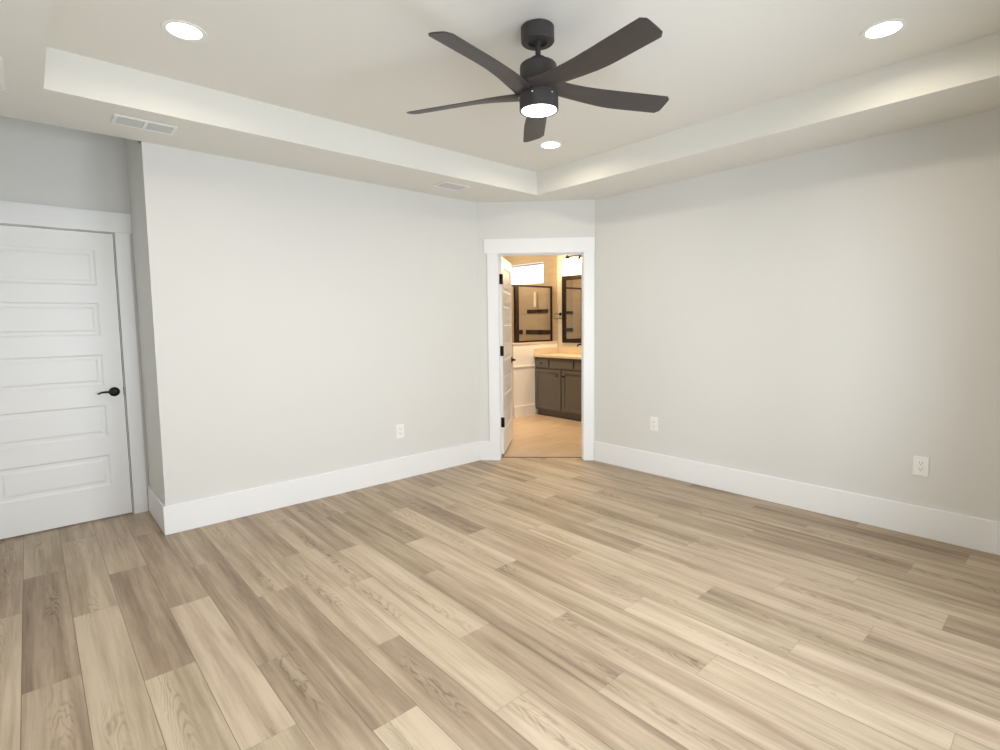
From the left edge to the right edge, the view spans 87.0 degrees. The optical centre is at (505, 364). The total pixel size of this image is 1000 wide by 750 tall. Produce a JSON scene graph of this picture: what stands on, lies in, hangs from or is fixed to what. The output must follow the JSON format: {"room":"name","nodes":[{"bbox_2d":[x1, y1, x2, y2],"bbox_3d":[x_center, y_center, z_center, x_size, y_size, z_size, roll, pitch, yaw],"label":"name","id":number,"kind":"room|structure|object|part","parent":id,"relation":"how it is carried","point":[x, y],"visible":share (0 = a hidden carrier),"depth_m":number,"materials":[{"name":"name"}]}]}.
{"room":"empty bedroom","nodes":[
{"label":"empty bedroom","id":0,"kind":"room"},
{"bbox_2d":[0,116,148,509],"bbox_3d":[-3.156,-0.288,3.535,1.146,2.843,0.120,-5,6,-42],"label":"wall","id":1,"kind":"structure","parent":0,"point":[41,164],"depth_m":3.56,"materials":[{"name":"paint"}]},
{"bbox_2d":[0,225,131,538],"bbox_3d":[-3.078,0.108,3.545,0.825,2.026,0.086,-5,6,-42],"label":"door","id":2,"kind":"structure","parent":1,"relation":"in","point":[64,460],"depth_m":3.59,"materials":[{"name":"white paint"}]},
{"bbox_3d":[-2.828,0.197,3.732,0.102,0.021,0.018,-5,6,-42],"label":"lever","id":3,"kind":"part","parent":2,"relation":"part of","materials":[{"name":"black metal"}]},
{"bbox_2d":[0,200,147,513],"bbox_3d":[-3.108,0.036,3.587,1.025,2.188,0.142,-5,6,-42],"label":"trim","id":4,"kind":"structure","parent":1,"relation":"attached to","point":[119,225],"depth_m":3.79,"materials":[{"name":"white paint"}]},
{"bbox_3d":[-3.080,-0.981,3.459,1.025,0.140,0.022,-5,6,-42],"label":"head casing","id":5,"kind":"part","parent":4,"relation":"part of","materials":[{"name":"white paint"}]},
{"bbox_3d":[-2.733,0.080,3.852,0.086,2.048,0.018,-5,6,-42],"label":"casing","id":6,"kind":"part","parent":4,"relation":"part of","materials":[{"name":"white paint"}]},
{"bbox_2d":[125,139,161,500],"bbox_3d":[-2.522,-0.314,3.762,0.120,2.843,0.633,-5,6,-42],"label":"wall","id":7,"kind":"structure","parent":0,"point":[132,150],"depth_m":3.66,"materials":[{"name":"paint"}]},
{"bbox_2d":[147,486,164,533],"bbox_3d":[-2.470,1.017,3.729,0.016,0.193,0.613,-5,6,-42],"label":"baseboard","id":8,"kind":"structure","parent":7,"relation":"attached to","point":[156,505],"depth_m":3.70,"materials":[{"name":"white paint"}]},
{"bbox_2d":[138,141,479,505],"bbox_3d":[-1.310,-0.377,4.350,2.711,2.843,0.120,-5,6,-42],"label":"wall","id":9,"kind":"structure","parent":0,"point":[298,318],"depth_m":4.02,"materials":[{"name":"paint"}]},
{"bbox_2d":[163,441,479,534],"bbox_3d":[-1.263,0.948,4.394,2.703,0.193,0.016,-5,6,-42],"label":"baseboard","id":10,"kind":"structure","parent":9,"relation":"attached to","point":[184,516],"depth_m":4.12,"materials":[{"name":"white paint"}]},
{"bbox_2d":[396,424,403,438],"bbox_3d":[-0.937,0.587,4.669,0.080,0.124,0.010,-5,6,-42],"label":"wall outlet","id":11,"kind":"object","parent":9,"relation":"attached to","point":[400,427],"visible":1,"depth_m":4.67,"materials":[{"name":"white plastic"}]},
{"bbox_2d":[0,414,999,749],"bbox_3d":[-0.012,1.088,4.280,6.526,0.104,7.270,-5,6,-42],"label":"floor","id":12,"kind":"structure","parent":0,"point":[505,603],"depth_m":2.42,"materials":[{"name":"brown wood"}]},
{"bbox_2d":[535,357,581,420],"bbox_3d":[1.340,0.350,7.174,0.555,0.860,2.170,-5,6,-42],"label":"vanity cabinet","id":13,"kind":"object","parent":12,"relation":"on","point":[558,381],"visible":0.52,"depth_m":7.47,"materials":[{"name":"grey paint"}]},
{"bbox_3d":[0.524,-0.026,7.689,0.018,0.125,0.267,-5,6,-42],"label":"drawer","id":14,"kind":"part","parent":13,"relation":"part of","materials":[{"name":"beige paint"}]},
{"bbox_3d":[0.607,0.351,7.633,0.018,0.580,0.502,-5,6,-42],"label":"door","id":15,"kind":"part","parent":13,"relation":"part of","materials":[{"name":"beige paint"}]},
{"bbox_2d":[534,346,580,358],"bbox_3d":[1.344,-0.146,7.133,0.544,0.133,2.196,-5,6,-42],"label":"countertop","id":16,"kind":"structure","parent":13,"relation":"on","point":[565,352],"depth_m":7.83,"materials":[{"name":"stone"}]},
{"bbox_3d":[0.781,-0.006,7.406,0.018,0.125,0.430,-5,6,-42],"label":"drawer","id":17,"kind":"part","parent":13,"relation":"part of","materials":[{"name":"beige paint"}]},
{"bbox_3d":[0.959,0.379,7.246,0.018,0.580,0.485,-5,6,-42],"label":"door","id":18,"kind":"part","parent":13,"relation":"part of","materials":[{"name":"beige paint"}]},
{"bbox_3d":[1.050,0.015,7.110,0.018,0.125,0.300,-5,6,-42],"label":"drawer","id":19,"kind":"part","parent":13,"relation":"part of","materials":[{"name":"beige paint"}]},
{"bbox_2d":[0,0,999,201],"bbox_3d":[-0.069,-1.529,2.682,4.738,0.303,5.357,-5,6,-42],"label":"ceiling","id":20,"kind":"structure","parent":0,"point":[325,87],"depth_m":2.84,"materials":[{"name":"paint"}]},
{"bbox_2d":[0,56,5,91],"bbox_3d":[-2.427,-1.314,2.301,0.347,0.007,0.440,-5,6,-42],"label":"ceiling vent","id":21,"kind":"object","parent":20,"relation":"in","point":[2,77],"visible":1,"depth_m":2.43,"materials":[{"name":"white metal"}]},
{"bbox_2d":[111,114,177,134],"bbox_3d":[-2.078,-1.378,3.034,0.303,0.008,0.170,-5,6,-42],"label":"ceiling vent","id":22,"kind":"object","parent":20,"relation":"in","point":[121,120],"visible":1,"depth_m":3.02,"materials":[{"name":"white metal"}]},
{"bbox_2d":[161,20,206,41],"bbox_3d":[-1.487,-1.542,2.439,0.186,0.004,0.186,-5,6,-42],"label":"recessed light","id":23,"kind":"object","parent":20,"relation":"in","point":[182,30],"visible":1,"depth_m":2.43,"materials":[{"name":"white paint"}]},
{"bbox_2d":[433,181,469,190],"bbox_3d":[-0.461,-1.516,4.478,0.273,0.007,0.180,-5,6,-42],"label":"ceiling vent","id":24,"kind":"object","parent":20,"relation":"in","point":[446,185],"visible":1,"depth_m":4.47,"materials":[{"name":"white metal"}]},
{"bbox_2d":[406,17,668,141],"bbox_3d":[0.157,-1.371,2.424,1.303,0.381,1.289,-6,7,-42],"label":"ceiling fan","id":25,"kind":"object","parent":20,"relation":"hanging from","point":[539,84],"visible":1,"depth_m":2.38,"materials":[{"name":"black metal"}]},
{"bbox_3d":[-0.173,-1.284,2.608,0.646,0.038,0.173,0,6,19],"label":"blade","id":26,"kind":"part","parent":25,"relation":"part of","materials":[{"name":"black wood"}]},
{"bbox_3d":[-0.079,-1.249,2.204,0.173,0.038,0.646,3,7,37],"label":"blade","id":27,"kind":"part","parent":25,"relation":"part of","materials":[{"name":"black wood"}]},
{"bbox_3d":[0.173,-1.314,2.819,0.143,0.040,0.657,-1,5,-4],"label":"blade","id":28,"kind":"part","parent":25,"relation":"part of","materials":[{"name":"black wood"}]},
{"bbox_2d":[522,104,556,116],"bbox_3d":[0.155,-1.192,2.478,0.167,0.015,0.167,-6,7,-42],"label":"diffuser","id":29,"kind":"object","parent":25,"relation":"attached to","point":[528,110],"depth_m":2.45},
{"bbox_3d":[0.344,-1.257,2.175,0.143,0.037,0.656,-5,6,-39],"label":"blade","id":30,"kind":"part","parent":25,"relation":"part of","materials":[{"name":"black wood"}]},
{"bbox_3d":[0.493,-1.298,2.558,0.657,0.038,0.143,-3,5,-22],"label":"blade","id":31,"kind":"part","parent":25,"relation":"part of","materials":[{"name":"black wood"}]},
{"bbox_2d":[539,141,562,148],"bbox_3d":[0.345,-1.698,4.078,0.186,0.004,0.186,-5,6,-42],"label":"recessed light","id":32,"kind":"object","parent":20,"relation":"in","point":[548,144],"visible":1,"depth_m":4.08,"materials":[{"name":"white paint"}]},
{"bbox_2d":[860,18,907,39],"bbox_3d":[1.788,-1.586,2.497,0.186,0.004,0.186,-5,6,-42],"label":"recessed light","id":33,"kind":"object","parent":20,"relation":"in","point":[886,28],"visible":1,"depth_m":2.49,"materials":[{"name":"white paint"}]},
{"bbox_2d":[512,341,557,417],"bbox_3d":[0.386,0.197,7.922,0.954,1.076,0.242,-5,6,-42],"label":"wall","id":34,"kind":"structure","parent":0,"point":[523,368],"depth_m":7.68,"materials":[{"name":"white paint"}]},
{"bbox_2d":[511,284,552,342],"bbox_3d":[0.030,-0.732,7.551,1.833,0.840,0.040,-5,6,-42],"label":"frame","id":35,"kind":"object","parent":34,"relation":"on","point":[515,287],"visible":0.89,"depth_m":7.67,"materials":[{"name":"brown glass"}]},
{"bbox_3d":[0.146,-0.730,7.656,0.055,0.815,0.040,-5,6,-42],"label":"post","id":36,"kind":"part","parent":35,"relation":"part of","materials":[{"name":"brown metal"}]},
{"bbox_2d":[476,200,594,454],"bbox_3d":[0.296,-0.468,5.229,1.248,2.843,0.120,0,5,3],"label":"wall","id":37,"kind":"structure","parent":0,"point":[560,218],"depth_m":5.11,"materials":[{"name":"paint"}]},
{"bbox_2d":[480,441,489,459],"bbox_3d":[-0.210,0.862,5.296,0.101,0.193,0.016,0,5,3],"label":"baseboard","id":38,"kind":"structure","parent":37,"relation":"attached to","point":[484,445],"depth_m":5.29,"materials":[{"name":"white paint"}]},
{"bbox_2d":[499,256,515,453],"bbox_3d":[0.001,-0.116,5.706,0.137,2.010,0.784,0,5,8],"label":"door","id":39,"kind":"structure","parent":37,"relation":"in","point":[505,295],"depth_m":5.59,"materials":[{"name":"white paint"}]},
{"bbox_2d":[484,237,594,459],"bbox_3d":[0.335,-0.141,5.252,1.072,2.186,0.160,0,5,3],"label":"trim","id":40,"kind":"structure","parent":37,"relation":"attached to","point":[583,246],"depth_m":5.16,"materials":[{"name":"white paint"}]},
{"bbox_3d":[-0.122,-0.063,5.214,0.101,2.047,0.018,0,5,3],"label":"casing","id":41,"kind":"part","parent":40,"relation":"part of","materials":[{"name":"white paint"}]},
{"bbox_3d":[0.319,-1.155,5.100,1.071,0.139,0.022,0,5,3],"label":"head casing","id":42,"kind":"part","parent":40,"relation":"part of","materials":[{"name":"white paint"}]},
{"bbox_3d":[0.812,-0.070,5.167,0.098,2.047,0.018,0,5,3],"label":"casing","id":43,"kind":"part","parent":40,"relation":"part of","materials":[{"name":"white paint"}]},
{"bbox_2d":[502,457,581,457],"bbox_3d":[0.361,0.943,5.378,0.830,0.008,0.015,0,5,3],"label":"trim","id":44,"kind":"structure","parent":37,"relation":"attached to","point":[502,457],"depth_m":5.37,"materials":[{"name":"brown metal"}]},
{"bbox_2d":[558,255,580,346],"bbox_3d":[1.384,-0.623,7.571,0.160,2.943,4.400,-5,6,-42],"label":"wall","id":45,"kind":"structure","parent":0,"point":[576,270],"depth_m":7.99,"materials":[{"name":"paint"}]},
{"bbox_2d":[502,255,557,342],"bbox_3d":[0.367,-0.692,8.556,0.020,2.743,1.270,-5,6,-42],"label":"wall","id":46,"kind":"structure","parent":45,"relation":"attached to","point":[534,322],"depth_m":8.36,"materials":[{"name":"beige paint"}]},
{"bbox_2d":[511,261,543,284],"bbox_3d":[0.322,-1.477,8.649,0.144,0.345,0.970,-5,6,-42],"label":"window","id":47,"kind":"structure","parent":46,"relation":"in","point":[541,262],"depth_m":8.54,"materials":[{"name":"white paint"}]},
{"bbox_2d":[534,292,536,306],"bbox_3d":[0.468,-1.036,8.360,0.062,0.240,0.031,-5,6,-42],"label":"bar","id":48,"kind":"object","parent":45,"relation":"attached to","point":[535,293],"visible":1,"depth_m":8.34,"materials":[{"name":"white metal"}]},
{"bbox_2d":[558,346,580,353],"bbox_3d":[1.538,-0.179,7.306,0.019,0.100,2.195,-5,6,-42],"label":"backsplash","id":49,"kind":"structure","parent":45,"relation":"attached to","point":[561,349],"depth_m":7.93,"materials":[{"name":"stone"}]},
{"bbox_2d":[562,275,580,342],"bbox_3d":[1.168,-0.812,7.649,0.029,0.998,0.926,-5,6,-42],"label":"vanity mirror","id":50,"kind":"object","parent":45,"relation":"attached to","point":[571,285],"visible":0.45,"depth_m":7.86,"materials":[{"name":"brown mirror"}]},
{"bbox_3d":[1.173,-0.812,7.654,0.008,0.874,0.802,-5,6,-42],"label":"glass","id":51,"kind":"part","parent":50,"relation":"part of","materials":[{"name":"brown mirror"}]},
{"bbox_2d":[563,255,580,268],"bbox_3d":[1.119,-1.499,7.539,0.161,0.200,0.764,-5,6,-42],"label":"vanity light","id":52,"kind":"object","parent":45,"relation":"attached to","point":[567,264],"visible":0.35,"depth_m":7.71,"materials":[{"name":"black metal"}]},
{"bbox_3d":[0.905,-1.484,7.765,0.144,0.138,0.144,-5,6,-42],"label":"lamp shade","id":53,"kind":"part","parent":52,"relation":"part of","materials":[{"name":"white glass"}]},
{"bbox_2d":[595,109,999,521],"bbox_3d":[2.188,-0.372,3.776,0.120,2.843,3.864,-5,6,-42],"label":"wall","id":54,"kind":"structure","parent":0,"point":[829,317],"depth_m":3.67,"materials":[{"name":"paint"}]},
{"bbox_2d":[650,417,657,430],"bbox_3d":[1.325,0.528,4.720,0.010,0.124,0.080,-5,6,-42],"label":"wall outlet","id":55,"kind":"object","parent":54,"relation":"attached to","point":[653,420],"visible":1,"depth_m":4.72,"materials":[{"name":"white plastic"}]},
{"bbox_2d":[594,441,999,554],"bbox_3d":[2.124,0.951,3.870,0.016,0.193,3.710,-5,6,-42],"label":"baseboard","id":56,"kind":"structure","parent":54,"relation":"attached to","point":[975,533],"depth_m":3.73,"materials":[{"name":"white paint"}]},
{"bbox_2d":[912,455,928,476],"bbox_3d":[2.605,0.636,3.311,0.010,0.124,0.080,-5,6,-42],"label":"wall outlet","id":57,"kind":"object","parent":54,"relation":"attached to","point":[920,464],"visible":1,"depth_m":3.31,"materials":[{"name":"white plastic"}]}
]}

